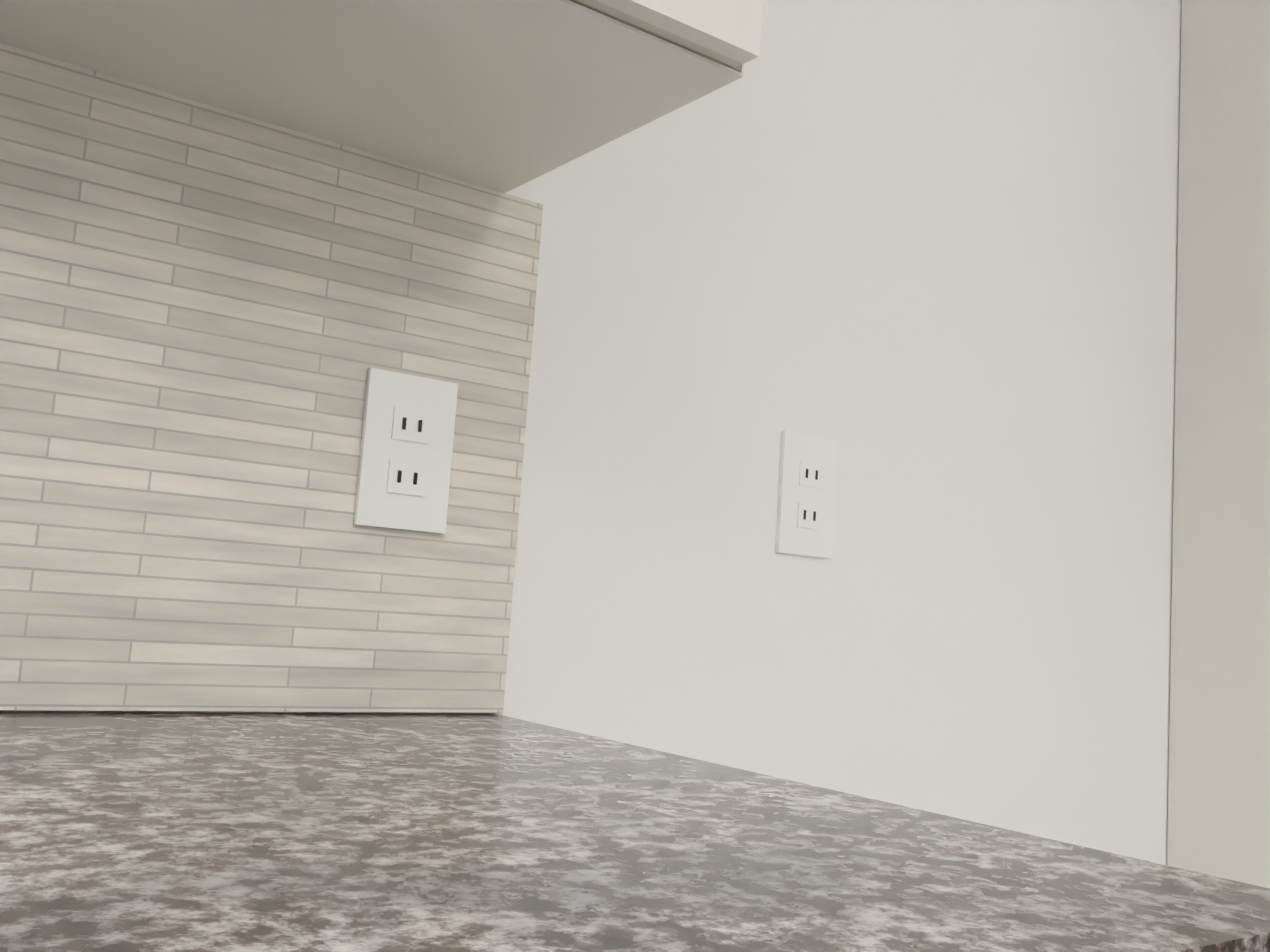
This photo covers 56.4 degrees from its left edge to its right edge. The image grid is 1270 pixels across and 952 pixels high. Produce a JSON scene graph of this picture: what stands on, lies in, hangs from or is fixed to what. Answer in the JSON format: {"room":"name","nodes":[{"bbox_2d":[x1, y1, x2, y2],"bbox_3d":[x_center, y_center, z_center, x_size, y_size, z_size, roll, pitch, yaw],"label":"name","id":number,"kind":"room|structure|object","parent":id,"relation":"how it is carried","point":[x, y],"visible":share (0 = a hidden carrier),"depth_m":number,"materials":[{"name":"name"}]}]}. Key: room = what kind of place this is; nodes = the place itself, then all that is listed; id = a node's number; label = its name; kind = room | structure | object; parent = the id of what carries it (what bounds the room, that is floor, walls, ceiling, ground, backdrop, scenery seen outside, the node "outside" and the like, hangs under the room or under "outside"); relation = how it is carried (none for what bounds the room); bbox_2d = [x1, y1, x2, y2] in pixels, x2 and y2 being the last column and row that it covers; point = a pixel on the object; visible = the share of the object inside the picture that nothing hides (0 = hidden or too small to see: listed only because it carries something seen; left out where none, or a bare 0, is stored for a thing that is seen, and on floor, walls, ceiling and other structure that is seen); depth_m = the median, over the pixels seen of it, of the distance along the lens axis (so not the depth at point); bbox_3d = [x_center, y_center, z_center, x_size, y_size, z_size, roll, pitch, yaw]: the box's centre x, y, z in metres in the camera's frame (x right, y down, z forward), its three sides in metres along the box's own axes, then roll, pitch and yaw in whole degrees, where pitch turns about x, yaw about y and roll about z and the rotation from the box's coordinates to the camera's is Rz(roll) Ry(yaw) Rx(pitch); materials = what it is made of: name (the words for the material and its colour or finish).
{"room":"kitchen","nodes":[
{"label":"kitchen","id":0,"kind":"room"},
{"bbox_2d":[0,0,1181,864],"bbox_3d":[-0.368,-0.185,0.866,4.165,2.500,0.150,8,-8,-35],"label":"wall","id":1,"kind":"structure","parent":0,"point":[918,258],"depth_m":1.22,"materials":[{"name":"white paint"}]},
{"bbox_2d":[0,0,761,192],"bbox_3d":[-0.355,-0.681,0.613,0.908,0.788,0.320,8,-8,-35],"label":"upper cabinet","id":2,"kind":"object","parent":1,"relation":"attached to","point":[504,96],"visible":1,"depth_m":0.70,"materials":[{"name":"white wood"}]},
{"bbox_2d":[775,431,838,557],"bbox_3d":[0.168,0.019,1.144,0.072,0.116,0.007,8,-8,-35],"label":"outlet","id":3,"kind":"object","parent":1,"relation":"attached to","point":[807,496],"visible":1,"depth_m":1.14,"materials":[{"name":"white plastic"}]},
{"bbox_3d":[1.449,0.927,-2.000,4.046,0.100,6.800,8,-8,-35],"label":"floor","id":4,"kind":"structure","parent":0,"visible":0},
{"bbox_2d":[1167,0,1269,888],"bbox_3d":[1.156,0.182,1.455,0.693,2.107,0.646,8,-8,-35],"label":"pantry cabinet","id":5,"kind":"object","parent":4,"relation":"on","point":[1219,782],"depth_m":1.49,"materials":[{"name":"white wood"}]},
{"bbox_3d":[0.264,0.266,-2.820,0.721,0.863,6.496,8,-8,-35],"label":"base cabinet","id":6,"kind":"object","parent":4,"relation":"on","visible":0},
{"bbox_2d":[0,712,1269,951],"bbox_3d":[-0.527,0.101,0.236,1.505,0.040,0.646,8,-8,-35],"label":"countertop","id":7,"kind":"structure","parent":6,"relation":"on","point":[308,832],"depth_m":0.33,"materials":[{"name":"stone"}]},
{"bbox_3d":[-0.034,-0.597,-2.982,0.150,2.500,6.500,8,-8,-35],"label":"wall","id":8,"kind":"structure","parent":0,"visible":0},
{"bbox_2d":[0,43,542,712],"bbox_3d":[-0.978,-0.151,0.320,2.196,0.413,0.010,8,-8,-35],"label":"tile backsplash","id":9,"kind":"structure","parent":8,"relation":"attached to","point":[210,315],"depth_m":0.80,"materials":[{"name":"tile"}]},
{"bbox_2d":[354,368,457,533],"bbox_3d":[-0.170,-0.018,0.888,0.072,0.116,0.007,8,-8,-35],"label":"electrical outlet","id":10,"kind":"object","parent":9,"relation":"attached to","point":[404,473],"visible":1,"depth_m":0.89,"materials":[{"name":"white plastic"}]}
]}

